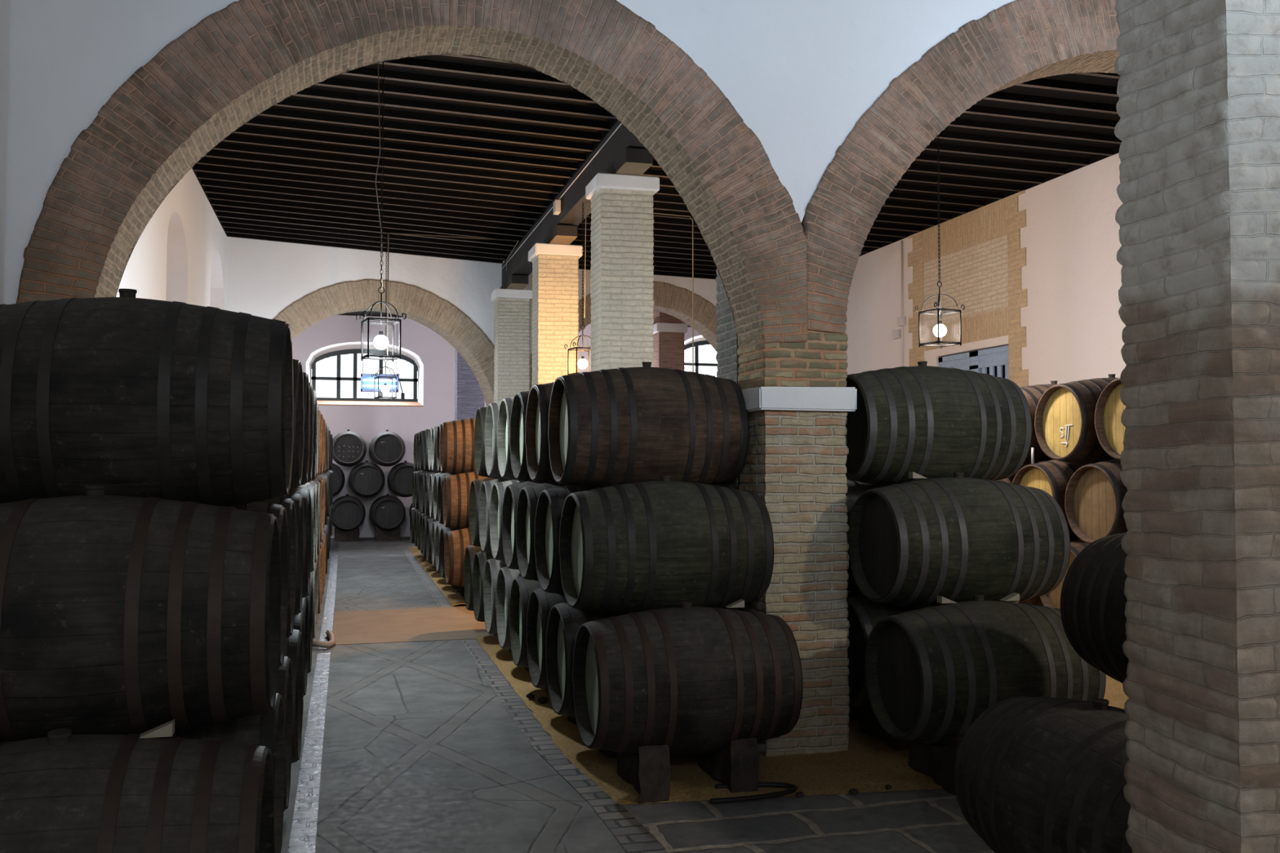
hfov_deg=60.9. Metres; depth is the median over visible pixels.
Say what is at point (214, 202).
joist
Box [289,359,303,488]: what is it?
barrel
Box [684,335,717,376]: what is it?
window
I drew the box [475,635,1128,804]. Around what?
floor
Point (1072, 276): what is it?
wall
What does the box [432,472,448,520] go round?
barrel
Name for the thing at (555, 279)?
brick pillar
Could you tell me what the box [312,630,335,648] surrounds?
hose
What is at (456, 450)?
barrel
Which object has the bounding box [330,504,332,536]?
barrel
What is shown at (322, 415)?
barrel
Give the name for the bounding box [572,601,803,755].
barrel
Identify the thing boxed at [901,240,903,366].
conduit
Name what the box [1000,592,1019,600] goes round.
wedge
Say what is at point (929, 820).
floor
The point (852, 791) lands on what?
pebble
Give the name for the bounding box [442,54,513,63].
joist
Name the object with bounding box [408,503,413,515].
barrel
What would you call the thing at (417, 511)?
barrel
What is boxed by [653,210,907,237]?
joist
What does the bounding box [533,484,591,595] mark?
barrel
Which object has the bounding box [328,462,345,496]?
barrel
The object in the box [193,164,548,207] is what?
joist
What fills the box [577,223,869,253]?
joist
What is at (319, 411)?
barrel
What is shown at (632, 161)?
corbel
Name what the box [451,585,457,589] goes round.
support block
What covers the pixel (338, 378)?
window grille
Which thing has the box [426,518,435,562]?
barrel
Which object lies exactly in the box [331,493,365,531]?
barrel
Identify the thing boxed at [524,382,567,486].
barrel
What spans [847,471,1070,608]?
barrel
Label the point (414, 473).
barrel
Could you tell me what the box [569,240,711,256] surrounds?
joist
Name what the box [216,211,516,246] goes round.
joist
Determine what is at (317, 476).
barrel
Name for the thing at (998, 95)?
joist
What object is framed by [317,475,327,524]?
barrel
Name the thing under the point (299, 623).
barrel
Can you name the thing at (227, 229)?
joist
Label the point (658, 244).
joist
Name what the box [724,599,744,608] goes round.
wedge
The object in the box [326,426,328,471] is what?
barrel
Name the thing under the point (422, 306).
brick arch
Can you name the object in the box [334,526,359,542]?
support block
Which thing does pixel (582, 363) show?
bulb
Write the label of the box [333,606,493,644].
floor
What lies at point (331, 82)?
joist
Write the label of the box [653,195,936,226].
joist
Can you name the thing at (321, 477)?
barrel
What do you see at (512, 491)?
barrel
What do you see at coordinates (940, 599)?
wedge
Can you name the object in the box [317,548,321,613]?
barrel
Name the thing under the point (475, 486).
barrel
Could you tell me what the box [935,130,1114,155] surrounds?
joist
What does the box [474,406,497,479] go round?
barrel
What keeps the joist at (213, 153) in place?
attached to the ceiling
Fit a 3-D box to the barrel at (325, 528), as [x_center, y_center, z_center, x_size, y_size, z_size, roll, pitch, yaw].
[-5.435,1.882,16.630,1.274,0.935,0.900,1,-2,-16]
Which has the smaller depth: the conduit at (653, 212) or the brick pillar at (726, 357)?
the brick pillar at (726, 357)
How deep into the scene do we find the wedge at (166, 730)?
3.65 m
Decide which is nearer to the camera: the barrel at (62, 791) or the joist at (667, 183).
the barrel at (62, 791)
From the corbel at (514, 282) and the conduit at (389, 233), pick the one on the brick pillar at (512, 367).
the corbel at (514, 282)
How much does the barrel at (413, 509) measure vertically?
0.935 m
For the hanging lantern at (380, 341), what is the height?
2.912 m
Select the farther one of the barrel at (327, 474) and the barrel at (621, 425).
the barrel at (327, 474)
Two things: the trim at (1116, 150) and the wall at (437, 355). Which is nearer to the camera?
the trim at (1116, 150)
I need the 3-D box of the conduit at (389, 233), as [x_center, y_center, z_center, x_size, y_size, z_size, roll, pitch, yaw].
[-3.351,-2.163,19.277,2.261,2.096,1.822,1,-2,-15]
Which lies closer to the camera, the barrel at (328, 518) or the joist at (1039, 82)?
the joist at (1039, 82)
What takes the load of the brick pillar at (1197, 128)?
on the floor at (929, 820)
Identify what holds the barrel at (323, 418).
on the barrel at (321, 477)
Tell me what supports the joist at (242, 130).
attached to the ceiling
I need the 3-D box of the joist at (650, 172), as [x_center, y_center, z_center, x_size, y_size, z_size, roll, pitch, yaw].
[2.334,-3.387,15.374,6.043,0.088,0.067,1,-2,-19]
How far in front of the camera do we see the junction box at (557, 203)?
15.36 m
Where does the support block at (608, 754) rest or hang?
on the floor at (869, 765)
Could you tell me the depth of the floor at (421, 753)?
7.39 m
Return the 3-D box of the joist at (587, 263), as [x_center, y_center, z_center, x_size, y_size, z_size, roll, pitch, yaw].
[0.543,-3.170,21.935,6.087,0.087,0.062,1,-2,-23]
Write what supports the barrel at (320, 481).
on the barrel at (321, 543)
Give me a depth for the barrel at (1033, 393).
11.30 m
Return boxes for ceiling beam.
[502,120,645,284]
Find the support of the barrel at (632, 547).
on the barrel at (688, 679)
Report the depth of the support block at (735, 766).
6.55 m
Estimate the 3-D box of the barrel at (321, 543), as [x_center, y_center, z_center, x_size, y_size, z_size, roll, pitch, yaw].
[-4.493,1.767,13.136,1.274,0.935,0.900,1,-2,-15]
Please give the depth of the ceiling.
12.99 m
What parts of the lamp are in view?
power cord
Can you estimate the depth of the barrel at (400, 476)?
27.81 m
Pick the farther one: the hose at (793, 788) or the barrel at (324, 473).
the barrel at (324, 473)
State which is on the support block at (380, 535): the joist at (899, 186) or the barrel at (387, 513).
the barrel at (387, 513)
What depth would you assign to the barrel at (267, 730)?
4.34 m
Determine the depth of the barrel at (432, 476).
18.48 m
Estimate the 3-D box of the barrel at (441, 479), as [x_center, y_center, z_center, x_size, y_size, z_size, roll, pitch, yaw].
[-2.467,1.110,16.877,1.274,0.944,0.910,1,-1,-15]
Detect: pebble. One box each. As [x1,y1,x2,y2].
[525,693,533,698]
[537,696,548,703]
[795,791,804,797]
[848,788,857,795]
[885,784,891,789]
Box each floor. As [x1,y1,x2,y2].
[280,536,845,852]
[288,542,338,852]
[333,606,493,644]
[400,547,451,608]
[408,546,465,606]
[461,639,667,852]
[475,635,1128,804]
[622,789,995,852]
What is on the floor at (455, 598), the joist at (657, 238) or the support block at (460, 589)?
the support block at (460, 589)
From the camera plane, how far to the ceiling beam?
14.77 m
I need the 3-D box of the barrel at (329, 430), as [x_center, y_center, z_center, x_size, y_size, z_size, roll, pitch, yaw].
[-6.399,0.423,20.169,1.274,0.944,0.910,0,-3,-15]
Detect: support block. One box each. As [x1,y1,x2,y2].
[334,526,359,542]
[374,525,400,541]
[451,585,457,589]
[457,586,464,596]
[598,749,617,758]
[617,744,670,804]
[697,737,758,792]
[907,737,963,795]
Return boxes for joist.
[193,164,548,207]
[196,157,553,200]
[196,171,542,213]
[200,178,537,219]
[204,150,559,193]
[204,186,533,225]
[207,192,528,231]
[211,199,524,236]
[213,142,565,186]
[213,204,520,241]
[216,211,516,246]
[219,217,513,250]
[222,134,572,177]
[222,222,509,255]
[224,226,506,259]
[226,231,502,263]
[232,125,578,169]
[244,117,586,160]
[257,107,593,151]
[274,97,601,141]
[292,88,610,130]
[314,77,617,119]
[340,66,597,103]
[376,57,568,85]
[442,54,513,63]
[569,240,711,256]
[574,235,709,250]
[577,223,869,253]
[577,229,706,244]
[577,256,716,271]
[577,265,717,279]
[578,260,716,275]
[581,217,880,248]
[582,246,713,261]
[582,251,715,266]
[586,213,893,242]
[641,168,985,206]
[650,160,1003,199]
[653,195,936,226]
[653,203,921,231]
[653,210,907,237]
[655,187,951,220]
[659,179,968,213]
[899,173,1022,191]
[906,164,1043,183]
[915,153,1065,174]
[924,142,1088,165]
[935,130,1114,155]
[948,118,1121,143]
[964,105,1118,128]
[982,91,1118,114]
[1015,78,1119,97]
[1075,72,1120,78]
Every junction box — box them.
[553,199,560,214]
[892,329,900,339]
[897,316,905,326]
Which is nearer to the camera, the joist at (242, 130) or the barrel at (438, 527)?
the joist at (242, 130)
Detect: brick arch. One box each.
[16,0,807,347]
[272,279,494,406]
[529,280,718,390]
[801,0,1119,333]
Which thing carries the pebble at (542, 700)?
on the floor at (869, 765)
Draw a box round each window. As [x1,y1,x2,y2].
[306,342,423,406]
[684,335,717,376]
[938,345,1008,379]
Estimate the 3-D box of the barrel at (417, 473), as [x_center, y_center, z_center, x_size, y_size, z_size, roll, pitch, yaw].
[-3.913,1.282,22.108,1.274,0.935,0.900,1,-2,-16]
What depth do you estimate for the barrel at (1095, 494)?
10.17 m
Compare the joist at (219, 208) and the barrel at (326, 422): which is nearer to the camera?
the barrel at (326, 422)
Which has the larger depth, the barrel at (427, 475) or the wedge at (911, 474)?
the barrel at (427, 475)
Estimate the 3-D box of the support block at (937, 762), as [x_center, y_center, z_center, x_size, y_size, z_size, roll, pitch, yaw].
[1.907,2.045,6.814,0.209,0.361,0.610,1,-2,-15]
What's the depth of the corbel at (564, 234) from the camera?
15.61 m
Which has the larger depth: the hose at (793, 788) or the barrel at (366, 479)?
the barrel at (366, 479)
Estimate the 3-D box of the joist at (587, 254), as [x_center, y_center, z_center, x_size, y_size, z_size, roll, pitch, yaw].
[0.782,-3.200,21.060,6.079,0.088,0.061,1,-2,-23]
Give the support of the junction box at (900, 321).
attached to the wall at (1072, 276)
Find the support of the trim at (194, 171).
attached to the wall at (180, 255)
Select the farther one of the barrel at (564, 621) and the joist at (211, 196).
the joist at (211, 196)
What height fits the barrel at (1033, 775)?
0.935 m
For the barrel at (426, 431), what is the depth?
19.72 m
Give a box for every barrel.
[0,288,293,506]
[0,485,281,742]
[0,728,274,852]
[172,693,284,852]
[227,502,288,668]
[256,497,296,638]
[276,656,293,811]
[283,493,303,615]
[284,629,303,763]
[288,360,293,488]
[288,488,311,598]
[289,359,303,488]
[293,486,310,492]
[293,610,304,697]
[298,484,315,572]
[300,372,309,485]
[301,595,308,696]
[305,482,318,561]
[307,382,313,482]
[307,581,312,673]
[309,480,320,554]
[310,572,312,583]
[311,390,316,480]
[312,563,316,639]
[314,478,323,542]
[315,402,318,476]
[315,476,324,532]
[315,555,318,624]
[316,475,324,528]
[317,412,319,475]
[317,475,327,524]
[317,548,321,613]
[318,410,320,475]
[319,413,323,475]
[320,537,324,595]
[320,542,323,603]
[322,417,324,472]
[322,419,325,473]
[322,533,325,586]
[323,473,329,516]
[323,525,328,573]
[324,422,327,471]
[324,472,330,513]
[325,423,328,471]
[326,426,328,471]
[327,471,332,506]
[327,516,329,559]
[328,430,330,470]
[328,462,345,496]
[328,470,333,503]
[328,513,330,550]
[329,434,333,469]
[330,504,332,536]
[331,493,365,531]
[332,429,366,466]
[348,460,385,497]
[368,430,405,466]
[368,493,405,530]
[387,460,421,497]
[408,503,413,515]
[409,507,417,543]
[412,470,422,507]
[413,433,422,471]
[413,471,426,509]
[413,509,421,546]
[416,431,427,471]
[416,511,422,550]
[418,431,431,471]
[418,471,428,511]
[419,513,426,553]
[420,471,434,513]
[422,429,434,471]
[422,515,431,558]
[424,471,438,515]
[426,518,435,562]
[427,427,439,472]
[428,472,443,518]
[431,426,444,473]
[431,520,439,567]
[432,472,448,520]
[435,524,445,572]
[436,424,448,473]
[437,473,454,524]
[439,417,475,474]
[439,527,458,578]
[442,471,487,528]
[444,527,471,586]
[463,545,481,610]
[468,477,497,546]
[472,551,493,622]
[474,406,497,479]
[478,478,509,553]
[483,558,506,635]
[484,402,512,479]
[488,480,524,560]
[495,566,520,649]
[497,397,527,481]
[502,480,541,569]
[509,391,543,483]
[509,576,541,667]
[515,483,562,581]
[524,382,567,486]
[526,588,566,688]
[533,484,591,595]
[545,602,737,716]
[547,361,748,488]
[559,475,773,614]
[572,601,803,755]
[845,360,1031,486]
[845,480,884,592]
[846,592,920,709]
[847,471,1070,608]
[847,590,861,596]
[864,595,1106,745]
[954,696,1132,852]
[995,464,1025,483]
[1012,459,1082,541]
[1015,596,1043,605]
[1019,380,1057,465]
[1034,373,1117,466]
[1040,539,1089,608]
[1060,532,1128,683]
[1064,458,1127,543]
[1094,377,1125,460]
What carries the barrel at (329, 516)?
on the support block
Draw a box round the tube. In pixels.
[1031,447,1034,463]
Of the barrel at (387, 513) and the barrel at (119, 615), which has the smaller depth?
the barrel at (119, 615)
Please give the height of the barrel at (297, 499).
0.935 m
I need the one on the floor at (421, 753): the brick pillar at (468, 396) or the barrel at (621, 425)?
the brick pillar at (468, 396)
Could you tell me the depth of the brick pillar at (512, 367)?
20.25 m
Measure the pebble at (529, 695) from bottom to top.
0.042 m
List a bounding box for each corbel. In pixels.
[500,274,528,289]
[540,224,577,244]
[603,146,653,175]
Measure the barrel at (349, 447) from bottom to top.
0.953 m
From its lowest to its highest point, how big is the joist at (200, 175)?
0.087 m
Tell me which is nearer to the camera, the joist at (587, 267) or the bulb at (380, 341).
the bulb at (380, 341)
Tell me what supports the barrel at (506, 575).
on the support block
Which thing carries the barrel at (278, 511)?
on the barrel at (267, 730)
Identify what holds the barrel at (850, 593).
on the support block
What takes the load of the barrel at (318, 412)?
on the barrel
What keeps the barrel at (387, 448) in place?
on the barrel at (400, 476)
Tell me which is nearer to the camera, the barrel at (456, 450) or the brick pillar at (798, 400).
the brick pillar at (798, 400)
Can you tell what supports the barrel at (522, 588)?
on the support block
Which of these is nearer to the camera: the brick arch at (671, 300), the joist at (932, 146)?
the joist at (932, 146)
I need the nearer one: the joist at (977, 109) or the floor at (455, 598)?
the joist at (977, 109)
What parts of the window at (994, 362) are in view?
shutter frame, shutter frame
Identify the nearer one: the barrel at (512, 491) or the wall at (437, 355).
the barrel at (512, 491)
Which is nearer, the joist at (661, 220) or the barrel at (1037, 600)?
the barrel at (1037, 600)
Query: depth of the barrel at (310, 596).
8.93 m
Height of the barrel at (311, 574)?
0.935 m
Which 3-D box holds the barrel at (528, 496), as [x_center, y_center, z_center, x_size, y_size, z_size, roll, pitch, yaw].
[-0.336,0.849,8.968,1.274,0.935,0.900,1,-2,-15]
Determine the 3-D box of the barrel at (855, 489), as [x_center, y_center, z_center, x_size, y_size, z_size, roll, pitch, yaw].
[1.929,0.806,8.294,1.274,0.935,0.899,1,-2,-15]
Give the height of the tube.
0.180 m
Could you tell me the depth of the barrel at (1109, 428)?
9.96 m
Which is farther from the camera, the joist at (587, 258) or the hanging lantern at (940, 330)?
the joist at (587, 258)
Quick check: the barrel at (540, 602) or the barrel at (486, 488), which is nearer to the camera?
the barrel at (540, 602)
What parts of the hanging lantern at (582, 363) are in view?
frame, stem, chain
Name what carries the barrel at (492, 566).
on the support block
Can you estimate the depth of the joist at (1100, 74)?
10.82 m
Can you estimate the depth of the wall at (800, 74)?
7.36 m
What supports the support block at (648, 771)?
on the floor at (869, 765)
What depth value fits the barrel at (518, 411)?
9.48 m
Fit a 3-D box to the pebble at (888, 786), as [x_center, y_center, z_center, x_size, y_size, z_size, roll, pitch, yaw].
[1.504,2.180,6.583,0.039,0.024,0.042,1,-2,-15]
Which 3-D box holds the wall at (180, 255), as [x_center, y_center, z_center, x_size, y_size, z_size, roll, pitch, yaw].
[-6.928,-0.423,17.512,0.280,6.000,22.610,1,-2,-15]
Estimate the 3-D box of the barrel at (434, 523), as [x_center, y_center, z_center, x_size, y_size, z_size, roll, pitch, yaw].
[-2.809,1.933,18.164,1.274,0.949,0.915,0,-3,-15]
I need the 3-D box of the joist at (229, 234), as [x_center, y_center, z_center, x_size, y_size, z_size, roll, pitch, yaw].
[-4.861,-3.241,19.802,5.077,0.087,0.062,1,-2,-30]
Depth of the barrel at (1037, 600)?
11.17 m
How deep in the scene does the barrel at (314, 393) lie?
8.81 m
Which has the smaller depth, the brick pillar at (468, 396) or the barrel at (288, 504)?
the barrel at (288, 504)
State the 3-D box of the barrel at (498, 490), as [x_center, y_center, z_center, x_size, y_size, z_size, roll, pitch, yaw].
[-0.800,0.906,10.717,1.274,0.935,0.900,1,-2,-15]
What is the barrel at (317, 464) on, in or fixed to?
on the barrel at (315, 485)
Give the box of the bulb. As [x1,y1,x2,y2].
[933,320,946,337]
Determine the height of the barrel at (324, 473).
0.954 m
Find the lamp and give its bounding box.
[360,318,404,399]
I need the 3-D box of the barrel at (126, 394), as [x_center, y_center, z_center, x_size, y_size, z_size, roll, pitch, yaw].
[-2.106,-0.095,4.463,1.274,0.957,0.924,1,0,-15]
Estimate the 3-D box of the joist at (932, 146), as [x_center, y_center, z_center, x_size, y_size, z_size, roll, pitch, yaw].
[2.931,-3.459,13.187,6.033,0.088,0.063,1,-2,-18]
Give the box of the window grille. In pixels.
[315,354,413,398]
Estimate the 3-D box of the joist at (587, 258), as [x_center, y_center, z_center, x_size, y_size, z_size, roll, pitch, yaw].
[0.663,-3.185,21.498,6.082,0.087,0.065,1,-2,-23]
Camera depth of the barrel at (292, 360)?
5.79 m
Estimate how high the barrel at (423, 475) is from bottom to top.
0.935 m
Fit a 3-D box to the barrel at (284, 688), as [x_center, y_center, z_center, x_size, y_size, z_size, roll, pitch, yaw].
[-2.366,1.507,5.278,1.274,0.935,0.900,1,-2,-15]
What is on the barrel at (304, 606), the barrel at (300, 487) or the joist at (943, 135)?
the barrel at (300, 487)
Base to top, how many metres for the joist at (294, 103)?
0.086 m
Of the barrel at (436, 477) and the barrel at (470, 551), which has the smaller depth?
the barrel at (470, 551)
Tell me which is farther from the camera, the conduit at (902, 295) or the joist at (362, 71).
the conduit at (902, 295)
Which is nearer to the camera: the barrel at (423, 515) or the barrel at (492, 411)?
the barrel at (492, 411)
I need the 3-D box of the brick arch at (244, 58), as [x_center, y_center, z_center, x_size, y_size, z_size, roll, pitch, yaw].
[-1.270,-1.740,7.088,4.861,2.547,0.533,1,-2,-15]
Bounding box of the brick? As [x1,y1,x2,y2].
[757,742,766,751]
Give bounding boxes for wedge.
[139,719,174,737]
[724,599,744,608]
[908,471,926,478]
[937,595,956,603]
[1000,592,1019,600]
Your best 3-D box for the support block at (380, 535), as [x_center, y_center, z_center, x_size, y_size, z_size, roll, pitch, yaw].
[-6.469,2.736,27.910,0.650,0.371,0.210,1,-2,-15]
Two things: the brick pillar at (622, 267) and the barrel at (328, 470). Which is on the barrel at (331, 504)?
the barrel at (328, 470)
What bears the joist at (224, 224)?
attached to the ceiling
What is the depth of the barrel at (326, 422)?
16.25 m
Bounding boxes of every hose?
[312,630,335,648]
[710,782,797,804]
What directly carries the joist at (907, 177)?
attached to the ceiling
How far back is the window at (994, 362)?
16.45 m
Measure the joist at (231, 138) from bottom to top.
0.088 m
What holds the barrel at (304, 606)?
on the support block
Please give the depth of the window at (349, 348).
29.44 m
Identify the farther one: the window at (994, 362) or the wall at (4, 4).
the window at (994, 362)
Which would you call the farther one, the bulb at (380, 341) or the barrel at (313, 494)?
the bulb at (380, 341)
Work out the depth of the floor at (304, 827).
7.58 m
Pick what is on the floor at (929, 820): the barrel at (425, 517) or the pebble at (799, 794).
the pebble at (799, 794)
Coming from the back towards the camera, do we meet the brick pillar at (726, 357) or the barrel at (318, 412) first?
the barrel at (318, 412)
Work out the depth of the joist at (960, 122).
12.74 m
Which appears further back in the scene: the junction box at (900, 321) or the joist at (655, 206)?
the junction box at (900, 321)
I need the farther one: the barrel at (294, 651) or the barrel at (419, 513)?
the barrel at (419, 513)
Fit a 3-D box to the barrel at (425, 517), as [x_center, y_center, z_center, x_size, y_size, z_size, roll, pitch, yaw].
[-3.313,1.990,19.902,1.274,0.935,0.900,1,-2,-15]
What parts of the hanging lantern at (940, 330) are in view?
chain, stem, frame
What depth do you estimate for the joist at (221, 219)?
18.48 m
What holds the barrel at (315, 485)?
on the barrel at (314, 572)
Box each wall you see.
[0,0,8,304]
[3,0,1014,304]
[115,168,227,310]
[226,236,503,346]
[291,315,701,537]
[503,261,717,354]
[844,152,1126,386]
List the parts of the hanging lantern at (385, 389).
frame, chain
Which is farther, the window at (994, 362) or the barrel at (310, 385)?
the window at (994, 362)
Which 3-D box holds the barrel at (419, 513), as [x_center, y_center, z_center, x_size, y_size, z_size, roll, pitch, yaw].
[-3.772,2.048,21.652,1.274,0.935,0.900,1,-2,-15]
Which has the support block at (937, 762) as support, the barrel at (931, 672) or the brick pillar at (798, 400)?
the barrel at (931, 672)
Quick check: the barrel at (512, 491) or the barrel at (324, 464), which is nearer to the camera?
the barrel at (512, 491)
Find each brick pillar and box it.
[454,348,484,420]
[490,288,532,403]
[528,243,582,386]
[585,172,659,371]
[653,310,687,370]
[715,268,739,609]
[737,315,857,756]
[1114,0,1279,852]
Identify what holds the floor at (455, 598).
on the floor at (421, 753)
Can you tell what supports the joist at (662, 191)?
attached to the ceiling
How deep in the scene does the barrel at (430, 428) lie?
19.20 m
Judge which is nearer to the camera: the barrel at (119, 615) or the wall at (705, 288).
the barrel at (119, 615)
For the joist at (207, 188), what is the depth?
16.44 m
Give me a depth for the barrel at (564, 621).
7.46 m
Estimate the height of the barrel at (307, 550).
0.935 m
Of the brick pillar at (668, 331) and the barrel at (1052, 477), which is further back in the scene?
the brick pillar at (668, 331)
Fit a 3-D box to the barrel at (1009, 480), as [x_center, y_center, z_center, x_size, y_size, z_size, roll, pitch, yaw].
[4.324,0.771,12.055,1.274,0.934,0.901,1,-2,-16]
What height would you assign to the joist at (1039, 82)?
0.088 m
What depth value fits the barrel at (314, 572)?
10.54 m
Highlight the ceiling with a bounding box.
[195,54,1120,327]
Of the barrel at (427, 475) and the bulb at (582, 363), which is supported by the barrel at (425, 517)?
the barrel at (427, 475)
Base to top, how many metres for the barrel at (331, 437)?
0.935 m
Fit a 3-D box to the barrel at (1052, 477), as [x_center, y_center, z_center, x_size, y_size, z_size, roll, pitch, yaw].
[4.564,0.742,11.178,1.274,0.934,0.901,1,-2,-16]
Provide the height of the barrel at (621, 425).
0.935 m
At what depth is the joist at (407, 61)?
10.76 m
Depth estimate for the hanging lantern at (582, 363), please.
14.28 m
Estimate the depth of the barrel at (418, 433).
21.81 m
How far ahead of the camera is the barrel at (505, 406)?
10.38 m
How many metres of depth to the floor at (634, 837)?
7.06 m
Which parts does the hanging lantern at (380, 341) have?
stem, frame, chain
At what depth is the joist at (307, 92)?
11.95 m
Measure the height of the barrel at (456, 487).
0.935 m
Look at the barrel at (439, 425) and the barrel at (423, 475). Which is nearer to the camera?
the barrel at (439, 425)
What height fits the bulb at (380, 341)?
0.168 m
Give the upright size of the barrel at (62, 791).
0.935 m
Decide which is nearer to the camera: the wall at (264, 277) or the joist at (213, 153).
the joist at (213, 153)
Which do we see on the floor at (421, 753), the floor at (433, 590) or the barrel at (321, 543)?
the floor at (433, 590)
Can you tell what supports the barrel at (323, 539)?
on the support block
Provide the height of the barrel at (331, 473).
0.935 m
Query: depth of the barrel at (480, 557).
11.95 m
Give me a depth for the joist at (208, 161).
14.88 m
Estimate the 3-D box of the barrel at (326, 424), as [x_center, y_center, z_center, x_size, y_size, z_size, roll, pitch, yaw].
[-5.448,0.308,16.678,1.274,0.952,0.919,1,-1,-15]
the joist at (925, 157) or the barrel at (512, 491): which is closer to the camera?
the barrel at (512, 491)
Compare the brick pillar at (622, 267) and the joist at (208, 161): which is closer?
the brick pillar at (622, 267)
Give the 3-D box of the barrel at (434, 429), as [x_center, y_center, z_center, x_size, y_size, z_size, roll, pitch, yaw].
[-2.826,0.358,18.212,1.274,0.955,0.921,0,-3,-15]
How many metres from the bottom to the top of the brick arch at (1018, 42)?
3.027 m
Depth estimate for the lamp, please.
24.93 m
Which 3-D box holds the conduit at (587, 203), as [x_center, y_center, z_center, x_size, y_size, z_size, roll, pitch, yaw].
[-0.538,-2.220,14.050,0.237,1.565,0.636,1,-2,-15]
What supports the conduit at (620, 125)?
attached to the ceiling beam
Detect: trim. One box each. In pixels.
[191,166,227,235]
[859,146,1119,256]
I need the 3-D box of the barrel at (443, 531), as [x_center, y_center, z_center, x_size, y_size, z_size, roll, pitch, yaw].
[-2.347,1.875,16.415,1.274,0.935,0.900,1,-2,-16]
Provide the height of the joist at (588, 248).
0.087 m
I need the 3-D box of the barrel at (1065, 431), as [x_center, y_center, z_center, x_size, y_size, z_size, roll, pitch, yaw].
[4.679,-0.051,10.779,1.274,0.934,0.901,1,-2,-16]
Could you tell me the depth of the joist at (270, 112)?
12.68 m
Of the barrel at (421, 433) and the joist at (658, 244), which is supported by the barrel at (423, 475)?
the barrel at (421, 433)
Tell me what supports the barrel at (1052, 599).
on the support block
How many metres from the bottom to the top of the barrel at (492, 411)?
0.935 m
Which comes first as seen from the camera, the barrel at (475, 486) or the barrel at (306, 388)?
the barrel at (306, 388)
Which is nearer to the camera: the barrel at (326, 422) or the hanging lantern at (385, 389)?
the barrel at (326, 422)
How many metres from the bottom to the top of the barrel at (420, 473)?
0.955 m
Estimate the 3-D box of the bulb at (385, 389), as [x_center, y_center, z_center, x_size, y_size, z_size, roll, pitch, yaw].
[-4.223,-0.631,18.055,0.135,0.168,0.135,1,-2,-15]
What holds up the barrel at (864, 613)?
on the support block
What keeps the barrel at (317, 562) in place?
on the support block
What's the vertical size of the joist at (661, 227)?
0.088 m
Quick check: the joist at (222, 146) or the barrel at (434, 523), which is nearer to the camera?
the joist at (222, 146)
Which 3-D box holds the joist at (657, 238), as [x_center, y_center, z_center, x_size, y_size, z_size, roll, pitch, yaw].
[1.260,-3.257,19.311,6.065,0.087,0.066,1,-2,-22]
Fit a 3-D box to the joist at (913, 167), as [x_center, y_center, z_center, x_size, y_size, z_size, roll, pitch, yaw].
[2.693,-3.431,14.062,6.037,0.088,0.065,1,-2,-18]
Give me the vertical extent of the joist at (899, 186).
0.088 m
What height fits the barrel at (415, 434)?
0.953 m
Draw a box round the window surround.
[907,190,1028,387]
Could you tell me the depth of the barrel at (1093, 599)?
5.47 m
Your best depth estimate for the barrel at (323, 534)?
15.28 m
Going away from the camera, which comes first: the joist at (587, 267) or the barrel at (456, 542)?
the barrel at (456, 542)
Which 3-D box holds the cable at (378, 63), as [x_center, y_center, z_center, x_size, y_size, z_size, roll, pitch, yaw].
[-2.426,-2.389,10.090,0.053,2.240,0.084,-1,-2,32]
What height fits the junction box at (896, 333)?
0.150 m
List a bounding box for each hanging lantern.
[355,61,406,361]
[371,231,399,399]
[564,202,591,375]
[915,134,964,348]
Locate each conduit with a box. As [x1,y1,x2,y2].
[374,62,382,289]
[386,232,519,355]
[501,123,622,269]
[584,203,589,315]
[653,212,693,372]
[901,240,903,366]
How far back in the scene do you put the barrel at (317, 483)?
11.05 m
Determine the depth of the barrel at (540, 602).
8.50 m
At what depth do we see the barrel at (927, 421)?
7.53 m
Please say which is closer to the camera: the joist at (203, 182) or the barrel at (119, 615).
the barrel at (119, 615)
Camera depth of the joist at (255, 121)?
13.04 m

